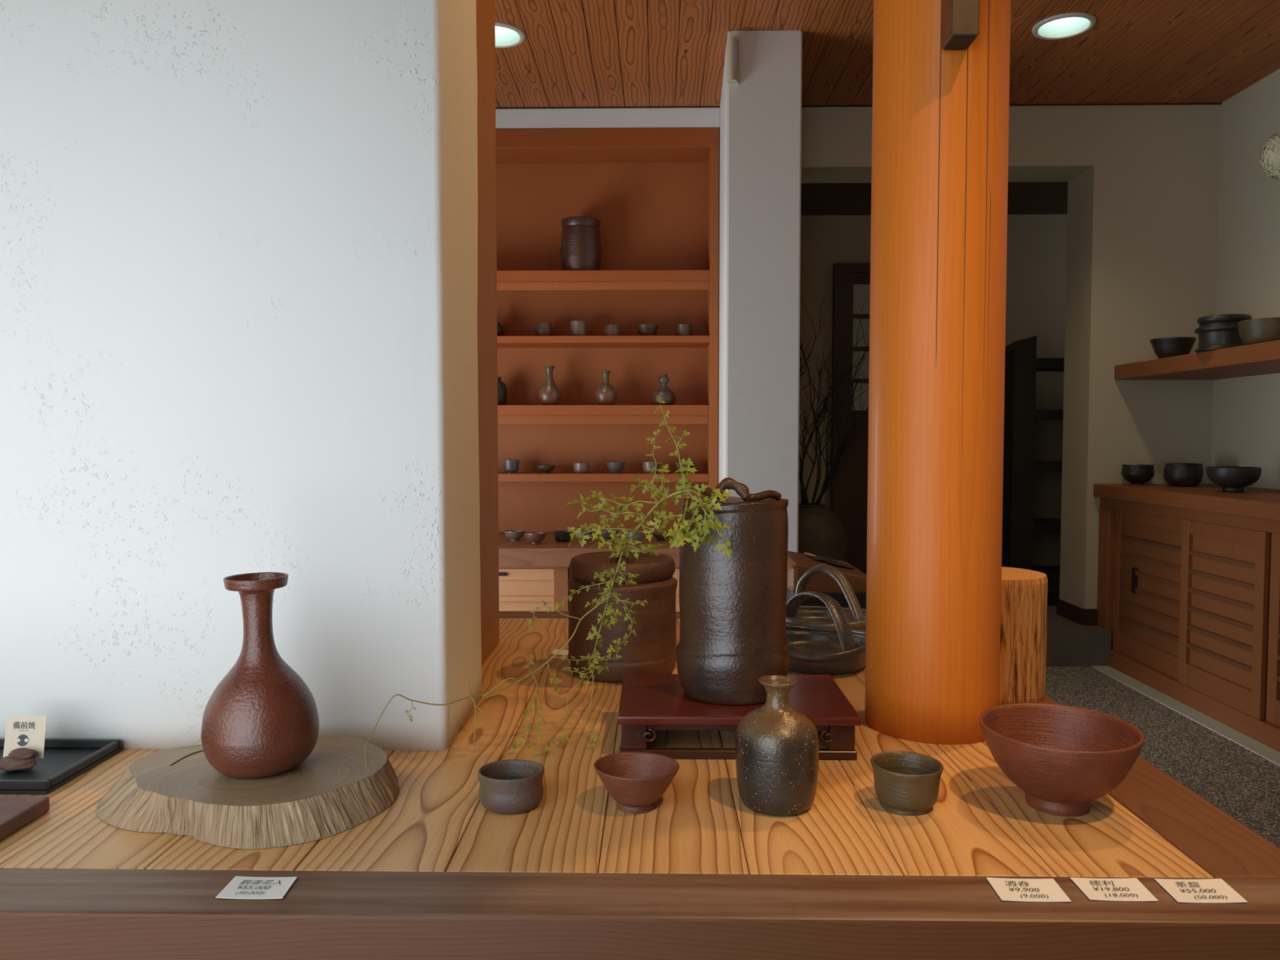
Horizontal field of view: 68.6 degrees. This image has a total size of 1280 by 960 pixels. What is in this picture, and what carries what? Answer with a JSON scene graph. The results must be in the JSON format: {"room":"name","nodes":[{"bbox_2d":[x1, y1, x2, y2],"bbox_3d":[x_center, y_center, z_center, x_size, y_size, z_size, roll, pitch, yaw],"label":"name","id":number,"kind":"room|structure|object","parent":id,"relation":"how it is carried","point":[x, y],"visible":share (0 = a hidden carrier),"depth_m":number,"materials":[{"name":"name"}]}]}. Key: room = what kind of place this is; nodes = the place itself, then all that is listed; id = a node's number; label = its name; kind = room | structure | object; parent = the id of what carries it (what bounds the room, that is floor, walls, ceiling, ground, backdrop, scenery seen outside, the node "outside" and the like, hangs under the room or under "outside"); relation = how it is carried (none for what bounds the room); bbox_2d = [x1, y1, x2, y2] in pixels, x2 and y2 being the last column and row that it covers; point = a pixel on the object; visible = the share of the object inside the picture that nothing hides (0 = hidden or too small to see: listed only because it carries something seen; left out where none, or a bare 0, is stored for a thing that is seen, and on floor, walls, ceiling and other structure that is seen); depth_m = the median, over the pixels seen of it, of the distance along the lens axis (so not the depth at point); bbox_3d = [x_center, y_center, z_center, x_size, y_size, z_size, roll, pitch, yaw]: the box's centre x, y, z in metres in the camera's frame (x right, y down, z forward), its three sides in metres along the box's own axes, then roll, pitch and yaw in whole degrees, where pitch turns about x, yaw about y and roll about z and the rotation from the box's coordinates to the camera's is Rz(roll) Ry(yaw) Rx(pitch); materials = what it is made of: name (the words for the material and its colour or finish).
{"room":"pottery shop","nodes":[
{"label":"pottery shop","id":0,"kind":"room"},
{"bbox_2d":[0,0,481,750],"bbox_3d":[-1.117,-0.633,1.075,1.828,1.833,0.206,0,3,1],"label":"wall partition","id":1,"kind":"structure","parent":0,"point":[238,238],"depth_m":0.98,"materials":[{"name":"white paint"}]},
{"bbox_2d":[475,0,499,663],"bbox_3d":[-0.271,-0.644,1.328,0.080,1.833,0.310,0,3,1],"label":"trim","id":2,"kind":"structure","parent":1,"relation":"attached to","point":[485,9],"depth_m":1.42,"materials":[{"name":"brown wood"}]},
{"bbox_2d":[495,102,719,128],"bbox_3d":[-0.404,-1.679,4.401,1.537,0.143,0.270,0,3,1],"label":"wall","id":3,"kind":"structure","parent":0,"point":[652,117],"depth_m":4.26,"materials":[{"name":"white paint"}]},
{"bbox_2d":[718,30,802,552],"bbox_3d":[0.469,-0.413,3.913,0.275,2.530,0.790,0,3,1],"label":"wall pillar","id":4,"kind":"structure","parent":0,"point":[761,115],"depth_m":3.50,"materials":[{"name":"white paint"}]},
{"bbox_2d":[726,37,738,84],"bbox_3d":[0.341,-1.539,3.447,0.045,0.157,0.042,0,3,1],"label":"sensor","id":5,"kind":"object","parent":4,"relation":"attached to","point":[732,43],"visible":1,"depth_m":3.43,"materials":[{"name":"beige plastic"}]},
{"bbox_2d":[498,102,1221,608],"bbox_3d":[0.321,-0.462,4.444,4.587,2.580,0.270,0,3,1],"label":"wall","id":6,"kind":"structure","parent":0,"point":[1143,180],"depth_m":4.26,"materials":[{"name":"paint"}]},
{"bbox_2d":[495,127,719,532],"bbox_3d":[-0.404,-0.673,4.439,1.533,1.867,0.262,0,3,1],"label":"shelf","id":7,"kind":"object","parent":6,"relation":"attached to","point":[653,193],"visible":0.49,"depth_m":4.53,"materials":[{"name":"brown wood"}]},
{"bbox_2d":[497,320,504,336],"bbox_3d":[-0.695,-0.731,4.434,0.104,0.123,0.104,0,3,1],"label":"vase","id":8,"kind":"object","parent":7,"relation":"on","point":[500,331],"visible":0.18,"depth_m":4.41,"materials":[{"name":"black ceramic"}]},
{"bbox_2d":[497,377,506,404],"bbox_3d":[-0.683,-0.420,4.448,0.104,0.135,0.104,0,3,1],"label":"vase","id":9,"kind":"object","parent":7,"relation":"on","point":[501,387],"visible":0.48,"depth_m":4.42,"materials":[{"name":"black ceramic"}]},
{"bbox_2d":[502,459,519,473],"bbox_3d":[-0.613,-0.065,4.463,0.078,0.063,0.078,0,3,1],"label":"tea cup","id":10,"kind":"object","parent":7,"relation":"on","point":[510,466],"visible":1,"depth_m":4.43,"materials":[{"name":"ceramic"}]},
{"bbox_2d":[535,322,552,336],"bbox_3d":[-0.454,-0.704,4.431,0.080,0.070,0.081,0,3,1],"label":"tea cup","id":11,"kind":"object","parent":7,"relation":"on","point":[541,328],"visible":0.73,"depth_m":4.40,"materials":[{"name":"brown ceramic"}]},
{"bbox_2d":[536,465,555,473],"bbox_3d":[-0.449,-0.052,4.461,0.092,0.037,0.092,0,3,1],"label":"bowl","id":12,"kind":"object","parent":7,"relation":"on","point":[544,468],"visible":1,"depth_m":4.43,"materials":[{"name":"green ceramic"}]},
{"bbox_2d":[537,365,560,404],"bbox_3d":[-0.429,-0.446,4.442,0.107,0.188,0.107,0,3,1],"label":"bottle","id":13,"kind":"object","parent":7,"relation":"on","point":[549,393],"visible":0.88,"depth_m":4.41,"materials":[{"name":"red ceramic"}]},
{"bbox_2d":[570,320,587,335],"bbox_3d":[-0.288,-0.708,4.428,0.080,0.079,0.080,0,3,1],"label":"tea cup","id":14,"kind":"object","parent":7,"relation":"on","point":[577,327],"visible":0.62,"depth_m":4.39,"materials":[{"name":"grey ceramic"}]},
{"bbox_2d":[560,216,600,270],"bbox_3d":[-0.279,-1.093,4.411,0.190,0.250,0.189,0,3,1],"label":"jar","id":15,"kind":"object","parent":7,"relation":"on","point":[580,240],"visible":0.79,"depth_m":4.33,"materials":[{"name":"ceramic"}]},
{"bbox_2d":[573,462,589,473],"bbox_3d":[-0.278,-0.058,4.458,0.077,0.048,0.077,0,3,1],"label":"tea cup","id":16,"kind":"object","parent":7,"relation":"on","point":[579,468],"visible":1,"depth_m":4.43,"materials":[{"name":"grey ceramic"}]},
{"bbox_2d":[595,370,617,404],"bbox_3d":[-0.161,-0.434,4.438,0.104,0.164,0.104,0,3,1],"label":"bottle","id":17,"kind":"object","parent":7,"relation":"on","point":[606,393],"visible":0.92,"depth_m":4.41,"materials":[{"name":"red ceramic"}]},
{"bbox_2d":[603,324,620,335],"bbox_3d":[-0.132,-0.700,4.426,0.080,0.061,0.080,0,3,1],"label":"tea cup","id":18,"kind":"object","parent":7,"relation":"on","point":[611,329],"visible":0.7,"depth_m":4.39,"materials":[{"name":"brown ceramic"}]},
{"bbox_2d":[605,462,625,473],"bbox_3d":[-0.115,-0.059,4.455,0.094,0.052,0.095,0,3,1],"label":"bowl","id":19,"kind":"object","parent":7,"relation":"on","point":[613,467],"visible":1,"depth_m":4.42,"materials":[{"name":"ceramic"}]},
{"bbox_2d":[636,324,658,335],"bbox_3d":[0.036,-0.700,4.423,0.106,0.061,0.106,0,3,1],"label":"bowl","id":20,"kind":"object","parent":7,"relation":"on","point":[643,329],"visible":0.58,"depth_m":4.38,"materials":[{"name":"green ceramic"}]},
{"bbox_2d":[642,461,659,473],"bbox_3d":[0.052,-0.060,4.451,0.080,0.054,0.080,0,3,1],"label":"tea cup","id":21,"kind":"object","parent":7,"relation":"on","point":[646,464],"visible":0.82,"depth_m":4.42,"materials":[{"name":"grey ceramic"}]},
{"bbox_2d":[651,373,675,404],"bbox_3d":[0.112,-0.426,4.434,0.112,0.150,0.112,0,3,1],"label":"bottle","id":22,"kind":"object","parent":7,"relation":"on","point":[667,395],"visible":0.9,"depth_m":4.40,"materials":[{"name":"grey ceramic"}]},
{"bbox_2d":[675,324,692,335],"bbox_3d":[0.208,-0.699,4.420,0.080,0.061,0.080,0,3,1],"label":"tea cup","id":23,"kind":"object","parent":7,"relation":"on","point":[681,329],"visible":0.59,"depth_m":4.39,"materials":[{"name":"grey ceramic"}]},
{"bbox_2d":[675,462,694,473],"bbox_3d":[0.213,-0.059,4.449,0.094,0.052,0.095,0,3,1],"label":"bowl","id":24,"kind":"object","parent":7,"relation":"on","point":[677,464],"visible":0.48,"depth_m":4.42,"materials":[{"name":"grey ceramic"}]},
{"bbox_2d":[495,106,719,109],"bbox_3d":[-0.806,-1.692,4.269,2.337,0.006,0.006,0,3,1],"label":"trim","id":25,"kind":"structure","parent":6,"relation":"attached to","point":[646,107],"depth_m":4.26,"materials":[{"name":"brown wood"}]},
{"bbox_2d":[801,102,1222,106],"bbox_3d":[1.613,-1.690,4.227,1.997,0.006,0.006,0,3,1],"label":"trim","id":26,"kind":"structure","parent":6,"relation":"attached to","point":[1180,104],"depth_m":4.22,"materials":[{"name":"brown wood"}]},
{"bbox_2d":[1056,599,1084,625],"bbox_3d":[2.047,0.626,4.463,0.013,0.075,0.270,0,3,1],"label":"baseboard","id":27,"kind":"structure","parent":6,"relation":"attached to","point":[1070,611],"depth_m":4.44,"materials":[{"name":"brown wood"}]},
{"bbox_2d":[1084,608,1097,625],"bbox_3d":[2.093,0.632,4.320,0.084,0.075,0.013,0,3,1],"label":"baseboard","id":28,"kind":"structure","parent":6,"relation":"attached to","point":[1091,615],"depth_m":4.31,"materials":[{"name":"brown wood"}]},
{"bbox_2d":[1091,666,1279,765],"bbox_3d":[2.042,0.906,2.713,0.078,0.004,3.009,0,3,1],"label":"trim","id":29,"kind":"structure","parent":6,"relation":"attached to","point":[1255,746],"depth_m":3.45,"materials":[{"name":"stone"}]},
{"bbox_2d":[494,0,1279,107],"bbox_3d":[0.227,-1.605,1.831,4.687,0.040,4.850,0,3,1],"label":"ceiling","id":30,"kind":"structure","parent":0,"point":[572,53],"depth_m":3.63,"materials":[{"name":"brown wood"}]},
{"bbox_2d":[494,22,525,48],"bbox_3d":[-0.535,-1.702,3.490,0.216,0.105,0.216,0,3,1],"label":"recessed light","id":31,"kind":"object","parent":30,"relation":"in","point":[507,35],"visible":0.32,"depth_m":3.56,"materials":[{"name":"glass"}]},
{"bbox_2d":[1031,12,1096,39],"bbox_3d":[1.545,-1.699,3.416,0.216,0.105,0.216,0,3,1],"label":"recessed light","id":32,"kind":"object","parent":30,"relation":"in","point":[1066,25],"visible":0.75,"depth_m":3.47,"materials":[{"name":"glass"}]},
{"bbox_2d":[798,214,1066,591],"bbox_3d":[1.255,-0.577,4.938,3.737,2.435,0.760,0,3,1],"label":"wall","id":33,"kind":"structure","parent":0,"point":[1037,245],"depth_m":5.19,"materials":[{"name":"paint"}]},
{"bbox_2d":[830,262,870,574],"bbox_3d":[1.403,-0.279,5.192,0.674,1.818,0.065,0,3,1],"label":"door","id":34,"kind":"structure","parent":33,"relation":"in","point":[851,281],"depth_m":5.18,"materials":[{"name":"brown wood"}]},
{"bbox_2d":[800,182,1067,215],"bbox_3d":[1.254,-1.473,4.847,3.537,0.050,0.660,0,3,1],"label":"beam","id":35,"kind":"structure","parent":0,"point":[1023,197],"depth_m":4.82,"materials":[{"name":"brown wood"}]},
{"bbox_2d":[1046,591,1111,666],"bbox_3d":[1.501,0.756,4.799,3.037,0.215,1.150,0,3,1],"label":"floor","id":36,"kind":"structure","parent":0,"point":[1069,643],"depth_m":4.22,"materials":[{"name":"concrete"}]},
{"bbox_2d":[798,502,848,562],"bbox_3d":[0.863,0.385,4.828,0.412,0.523,0.412,0,3,1],"label":"storage jar","id":37,"kind":"object","parent":36,"relation":"on","point":[821,532],"visible":0.38,"depth_m":4.66,"materials":[{"name":"ceramic"}]},
{"bbox_2d":[798,294,869,505],"bbox_3d":[0.963,-0.391,4.753,0.566,1.149,0.738,0,3,1],"label":"dried branches","id":38,"kind":"object","parent":37,"relation":"in","point":[804,498],"visible":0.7,"depth_m":4.80,"materials":[{"name":"brown plant"}]},
{"bbox_2d":[1001,335,1064,584],"bbox_3d":[2.263,-0.042,4.865,0.769,1.374,0.300,0,3,1],"label":"rack","id":39,"kind":"object","parent":36,"relation":"on","point":[1022,363],"visible":0.28,"depth_m":4.73,"materials":[{"name":"black wood"}]},
{"bbox_2d":[1032,565,1060,584],"bbox_3d":[2.297,0.496,4.893,0.620,0.054,0.290,0,3,1],"label":"shelf","id":40,"kind":"object","parent":39,"relation":"attached to","point":[1052,572],"depth_m":4.82,"materials":[{"name":"black wood"}]},
{"bbox_2d":[1033,519,1061,533],"bbox_3d":[2.297,0.239,4.882,0.620,0.048,0.290,0,3,1],"label":"shelf","id":41,"kind":"object","parent":39,"relation":"attached to","point":[1040,526],"depth_m":4.74,"materials":[{"name":"black wood"}]},
{"bbox_2d":[1034,461,1062,471],"bbox_3d":[2.297,-0.071,4.868,0.620,0.047,0.290,0,3,1],"label":"shelf","id":42,"kind":"object","parent":39,"relation":"attached to","point":[1039,466],"depth_m":4.73,"materials":[{"name":"black wood"}]},
{"bbox_2d":[1035,408,1063,419],"bbox_3d":[2.297,-0.338,4.856,0.620,0.047,0.290,0,3,1],"label":"shelf","id":43,"kind":"object","parent":39,"relation":"attached to","point":[1040,414],"depth_m":4.71,"materials":[{"name":"black wood"}]},
{"bbox_2d":[1035,358,1064,371],"bbox_3d":[2.297,-0.594,4.844,0.620,0.047,0.290,0,3,1],"label":"shelf","id":44,"kind":"object","parent":39,"relation":"attached to","point":[1042,364],"depth_m":4.70,"materials":[{"name":"black wood"}]},
{"bbox_2d":[1045,666,1279,848],"bbox_3d":[0.325,0.973,1.836,4.887,0.050,4.830,0,3,1],"label":"floor","id":45,"kind":"structure","parent":0,"point":[1240,782],"depth_m":3.07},
{"bbox_2d":[498,567,679,611],"bbox_3d":[-0.438,0.622,4.282,1.540,0.548,0.656,0,3,1],"label":"base cabinet","id":46,"kind":"object","parent":45,"relation":"on","point":[520,588],"visible":0.06,"depth_m":3.97,"materials":[{"name":"brown wood"}]},
{"bbox_2d":[498,532,679,567],"bbox_3d":[-0.420,0.309,4.251,1.510,0.078,0.689,0,3,1],"label":"countertop","id":47,"kind":"structure","parent":46,"relation":"on","point":[550,553],"depth_m":3.91,"materials":[{"name":"brown wood"}]},
{"bbox_2d":[504,529,525,541],"bbox_3d":[-0.562,0.249,4.205,0.095,0.044,0.095,0,3,1],"label":"bowl","id":48,"kind":"object","parent":47,"relation":"on","point":[513,535],"visible":1,"depth_m":4.17,"materials":[{"name":"brown ceramic"}]},
{"bbox_2d":[524,531,546,544],"bbox_3d":[-0.455,0.253,4.081,0.095,0.048,0.095,0,3,1],"label":"bowl","id":49,"kind":"object","parent":47,"relation":"on","point":[534,537],"visible":1,"depth_m":4.05,"materials":[{"name":"red ceramic"}]},
{"bbox_2d":[554,530,571,542],"bbox_3d":[-0.343,0.251,4.179,0.077,0.044,0.078,0,3,1],"label":"tea cup","id":50,"kind":"object","parent":47,"relation":"on","point":[560,535],"visible":0.9,"depth_m":4.15,"materials":[{"name":"black ceramic"}]},
{"bbox_2d":[574,528,592,543],"bbox_3d":[-0.244,0.248,4.081,0.079,0.059,0.078,0,3,1],"label":"bowl","id":51,"kind":"object","parent":47,"relation":"on","point":[582,531],"visible":0.34,"depth_m":4.06,"materials":[{"name":"ceramic"}]},
{"bbox_2d":[600,529,618,540],"bbox_3d":[-0.137,0.250,4.231,0.084,0.041,0.084,0,3,1],"label":"bowl","id":52,"kind":"object","parent":47,"relation":"on","point":[606,534],"visible":0.65,"depth_m":4.20,"materials":[{"name":"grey ceramic"}]},
{"bbox_2d":[626,530,643,543],"bbox_3d":[-0.022,0.251,4.105,0.071,0.050,0.070,0,3,1],"label":"tea cup","id":53,"kind":"object","parent":47,"relation":"on","point":[640,533],"visible":0.41,"depth_m":4.08,"materials":[{"name":"ceramic"}]},
{"bbox_2d":[652,532,668,541],"bbox_3d":[0.095,0.254,4.205,0.078,0.035,0.078,0,3,1],"label":"bowl","id":54,"kind":"object","parent":47,"relation":"on","point":[658,535],"visible":0.85,"depth_m":4.18,"materials":[{"name":"brown ceramic"}]},
{"bbox_2d":[0,611,1279,959],"bbox_3d":[-0.274,0.625,1.244,1.604,0.698,1.150,0,3,1],"label":"display platform","id":55,"kind":"object","parent":45,"relation":"on","point":[436,874],"visible":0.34,"depth_m":0.73,"materials":[{"name":"brown wood"}]},
{"bbox_2d":[0,795,49,840],"bbox_3d":[-0.677,0.290,0.788,0.301,0.014,0.101,0,3,1],"label":"tray","id":56,"kind":"object","parent":55,"relation":"on","point":[16,812],"visible":1,"depth_m":0.81,"materials":[{"name":"brown wood"}]},
{"bbox_2d":[0,738,122,794],"bbox_3d":[-0.758,0.284,0.939,0.412,0.012,0.124,0,3,1],"label":"tray","id":57,"kind":"object","parent":55,"relation":"on","point":[64,760],"visible":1,"depth_m":0.94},
{"bbox_2d":[0,747,38,771],"bbox_3d":[-0.616,0.277,0.928,0.036,0.021,0.025,0,3,1],"label":"card holder","id":58,"kind":"object","parent":57,"relation":"on","point":[20,758],"visible":1,"depth_m":0.92,"materials":[{"name":"ceramic"}]},
{"bbox_2d":[3,715,46,758],"bbox_3d":[-0.620,0.259,0.946,0.046,0.039,0.015,0,3,1],"label":"card","id":59,"kind":"object","parent":58,"relation":"in","point":[21,731],"visible":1,"depth_m":0.95,"materials":[{"name":"grey paper"}]},
{"bbox_2d":[95,735,399,848],"bbox_3d":[-0.365,0.278,0.871,0.281,0.031,0.227,0,3,1],"label":"wood slice","id":60,"kind":"object","parent":55,"relation":"on","point":[175,790],"visible":0.86,"depth_m":0.81,"materials":[{"name":"brown wood"}]},
{"bbox_2d":[200,572,319,777],"bbox_3d":[-0.347,0.176,0.856,0.101,0.177,0.100,2,3,40],"label":"vase","id":61,"kind":"object","parent":60,"relation":"on","point":[261,719],"visible":1,"depth_m":0.83,"materials":[{"name":"red ceramic"}]},
{"bbox_2d":[215,875,297,898],"bbox_3d":[-0.281,0.300,0.691,0.049,0.001,0.033,0,3,1],"label":"price card","id":62,"kind":"object","parent":55,"relation":"on","point":[240,887],"visible":1,"depth_m":0.69,"materials":[{"name":"white paper"}]},
{"bbox_2d":[477,759,544,814],"bbox_3d":[-0.117,0.278,0.850,0.060,0.034,0.058,0,3,1],"label":"cup","id":63,"kind":"object","parent":55,"relation":"on","point":[509,786],"visible":1,"depth_m":0.83,"materials":[{"name":"grey ceramic"}]},
{"bbox_2d":[551,648,568,655],"bbox_3d":[-0.122,0.267,1.450,0.028,0.001,0.042,0,3,1],"label":"price card","id":64,"kind":"object","parent":55,"relation":"on","point":[562,652],"visible":0.82,"depth_m":1.45,"materials":[{"name":"white paper"}]},
{"bbox_2d":[567,551,677,682],"bbox_3d":[-0.025,0.186,1.337,0.156,0.173,0.156,-2,3,-39],"label":"ceramic pot","id":65,"kind":"object","parent":55,"relation":"on","point":[652,650],"visible":0.86,"depth_m":1.27,"materials":[{"name":"brown ceramic"}]},
{"bbox_2d":[593,751,679,813],"bbox_3d":[-0.003,0.275,0.848,0.077,0.039,0.077,0,3,1],"label":"bowl","id":66,"kind":"object","parent":55,"relation":"on","point":[636,780],"visible":1,"depth_m":0.84,"materials":[{"name":"brown ceramic"}]},
{"bbox_2d":[617,673,862,759],"bbox_3d":[0.104,0.262,1.053,0.251,0.046,0.176,0,3,1],"label":"pedestal stand","id":67,"kind":"object","parent":55,"relation":"on","point":[660,702],"visible":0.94,"depth_m":0.98,"materials":[{"name":"red paint"}]},
{"bbox_2d":[675,477,789,705],"bbox_3d":[0.104,0.117,1.051,0.127,0.243,0.127,1,3,22],"label":"jar","id":68,"kind":"object","parent":67,"relation":"on","point":[733,611],"visible":0.85,"depth_m":1.00,"materials":[{"name":"ceramic"}]},
{"bbox_2d":[364,395,732,792],"bbox_3d":[-0.108,0.098,0.988,0.371,0.380,0.205,-1,3,-23],"label":"trailing vine","id":69,"kind":"object","parent":68,"relation":"in","point":[677,540],"visible":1,"depth_m":1.03,"materials":[{"name":"green plant"}]},
{"bbox_2d":[735,675,818,816],"bbox_3d":[0.124,0.237,0.851,0.074,0.114,0.076,0,3,1],"label":"bottle","id":70,"kind":"object","parent":55,"relation":"on","point":[777,745],"visible":1,"depth_m":0.82,"materials":[{"name":"ceramic"}]},
{"bbox_2d":[786,591,866,675],"bbox_3d":[0.262,0.218,1.392,0.167,0.104,0.200,0,3,1],"label":"dish","id":71,"kind":"object","parent":55,"relation":"on","point":[841,650],"visible":0.68,"depth_m":1.35,"materials":[{"name":"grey ceramic"}]},
{"bbox_2d":[786,624,866,675],"bbox_3d":[0.262,0.248,1.393,0.167,0.044,0.200,0,3,1],"label":"bowl","id":72,"kind":"object","parent":71,"relation":"on","point":[811,650],"depth_m":1.32,"materials":[{"name":"grey ceramic"}]},
{"bbox_2d":[786,564,866,631],"bbox_3d":[0.323,0.204,1.606,0.181,0.113,0.164,0,3,1],"label":"dish","id":73,"kind":"object","parent":55,"relation":"on","point":[806,615],"visible":0.46,"depth_m":1.62,"materials":[{"name":"grey ceramic"}]},
{"bbox_2d":[786,605,866,631],"bbox_3d":[0.323,0.242,1.607,0.181,0.035,0.164,0,3,1],"label":"bowl","id":74,"kind":"object","parent":73,"relation":"on","point":[806,615],"depth_m":1.66,"materials":[{"name":"grey ceramic"}]},
{"bbox_2d":[870,751,943,815],"bbox_3d":[0.241,0.275,0.848,0.064,0.040,0.064,0,3,1],"label":"cup","id":75,"kind":"object","parent":55,"relation":"on","point":[906,783],"visible":1,"depth_m":0.83,"materials":[{"name":"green ceramic"}]},
{"bbox_2d":[864,0,1010,744],"bbox_3d":[0.338,-0.632,1.050,0.149,1.833,0.149,1,3,23],"label":"column","id":76,"kind":"structure","parent":55,"relation":"on","point":[940,118],"depth_m":1.01,"materials":[{"name":"brown wood"}]},
{"bbox_2d":[941,0,979,49],"bbox_3d":[0.329,-0.544,0.961,0.028,0.192,0.035,0,3,1],"label":"metal fitting","id":77,"kind":"object","parent":76,"relation":"attached to","point":[960,18],"visible":1,"depth_m":0.95,"materials":[{"name":"brown metal"}]},
{"bbox_2d":[999,566,1048,705],"bbox_3d":[0.460,0.198,1.225,0.132,0.158,0.132,0,3,1],"label":"stump","id":78,"kind":"object","parent":55,"relation":"on","point":[1024,594],"visible":0.47,"depth_m":1.16,"materials":[{"name":"brown wood"}]},
{"bbox_2d":[986,877,1071,902],"bbox_3d":[0.285,0.300,0.688,0.050,0.001,0.035,0,3,1],"label":"price card","id":79,"kind":"object","parent":55,"relation":"on","point":[1044,890],"visible":1,"depth_m":0.69,"materials":[{"name":"beige paper"}]},
{"bbox_2d":[978,702,1144,817],"bbox_3d":[0.379,0.258,0.849,0.136,0.074,0.135,2,3,41],"label":"bowl","id":80,"kind":"object","parent":55,"relation":"on","point":[1064,758],"visible":1,"depth_m":0.83,"materials":[{"name":"ceramic"}]},
{"bbox_2d":[1070,877,1158,901],"bbox_3d":[0.348,0.300,0.689,0.050,0.001,0.034,0,3,1],"label":"price card","id":81,"kind":"object","parent":55,"relation":"on","point":[1095,889],"visible":1,"depth_m":0.69,"materials":[{"name":"beige paper"}]},
{"bbox_2d":[1154,878,1247,902],"bbox_3d":[0.410,0.301,0.687,0.052,0.001,0.036,0,3,1],"label":"price card","id":82,"kind":"object","parent":55,"relation":"on","point":[1184,891],"visible":1,"depth_m":0.69,"materials":[{"name":"beige paper"}]},
{"bbox_2d":[786,551,866,608],"bbox_3d":[0.513,0.562,2.650,0.236,0.697,0.360,0,3,1],"label":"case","id":83,"kind":"object","parent":45,"relation":"on","point":[798,563],"visible":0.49,"depth_m":2.47,"materials":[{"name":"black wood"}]},
{"bbox_2d":[1097,497,1279,751],"bbox_3d":[2.335,0.517,2.960,0.504,0.759,2.708,0,3,1],"label":"base cabinet","id":84,"kind":"object","parent":45,"relation":"on","point":[1188,600],"visible":0.96,"depth_m":3.54,"materials":[{"name":"brown wood"}]},
{"bbox_2d":[1093,484,1279,521],"bbox_3d":[2.321,0.108,2.933,0.532,0.058,2.729,0,3,1],"label":"countertop","id":85,"kind":"structure","parent":84,"relation":"on","point":[1254,502],"depth_m":3.59,"materials":[{"name":"brown wood"}]},
{"bbox_2d":[1120,464,1154,484],"bbox_3d":[2.251,-0.025,4.241,0.135,0.088,0.134,0,3,1],"label":"bowl","id":86,"kind":"object","parent":85,"relation":"on","point":[1139,474],"visible":1,"depth_m":4.19,"materials":[{"name":"black ceramic"}]},
{"bbox_2d":[1164,462,1203,486],"bbox_3d":[2.363,-0.023,4.077,0.147,0.099,0.148,0,3,1],"label":"pot","id":87,"kind":"object","parent":85,"relation":"on","point":[1175,474],"visible":1,"depth_m":4.02,"materials":[{"name":"black ceramic"}]},
{"bbox_2d":[1205,466,1261,492],"bbox_3d":[2.313,-0.002,3.655,0.182,0.096,0.182,0,3,1],"label":"bowl","id":88,"kind":"object","parent":85,"relation":"on","point":[1232,478],"visible":1,"depth_m":3.60,"materials":[{"name":"black ceramic"}]},
{"bbox_2d":[1210,68,1279,489],"bbox_3d":[2.621,-0.348,1.931,0.100,2.580,5.220,0,3,1],"label":"wall","id":89,"kind":"structure","parent":0,"point":[1246,411],"depth_m":4.01,"materials":[{"name":"paint"}]},
{"bbox_2d":[1114,339,1279,379],"bbox_3d":[2.366,-0.434,3.058,0.448,0.065,2.429,0,3,1],"label":"floating shelf","id":90,"kind":"object","parent":89,"relation":"attached to","point":[1259,358],"visible":1,"depth_m":3.68,"materials":[{"name":"brown wood"}]},
{"bbox_2d":[1149,337,1196,358],"bbox_3d":[2.250,-0.552,3.961,0.173,0.088,0.172,0,3,1],"label":"bowl","id":91,"kind":"object","parent":90,"relation":"on","point":[1166,347],"visible":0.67,"depth_m":3.90,"materials":[{"name":"black ceramic"}]},
{"bbox_2d":[1194,313,1251,352],"bbox_3d":[2.216,-0.555,3.561,0.192,0.131,0.190,0,3,-9],"label":"lidded jar","id":92,"kind":"object","parent":90,"relation":"on","point":[1219,331],"visible":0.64,"depth_m":3.50,"materials":[{"name":"black ceramic"}]},
{"bbox_2d":[1238,316,1279,344],"bbox_3d":[2.217,-0.520,3.302,0.188,0.084,0.189,0,3,1],"label":"bowl","id":93,"kind":"object","parent":90,"relation":"on","point":[1255,331],"visible":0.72,"depth_m":3.25,"materials":[{"name":"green ceramic"}]},
{"bbox_2d":[1259,132,1279,179],"bbox_3d":[2.457,-1.149,3.516,0.226,0.337,0.178,2,3,33],"label":"hydrangea","id":94,"kind":"object","parent":89,"relation":"attached to","point":[1270,155],"visible":1,"depth_m":3.51,"materials":[{"name":"beige plant"}]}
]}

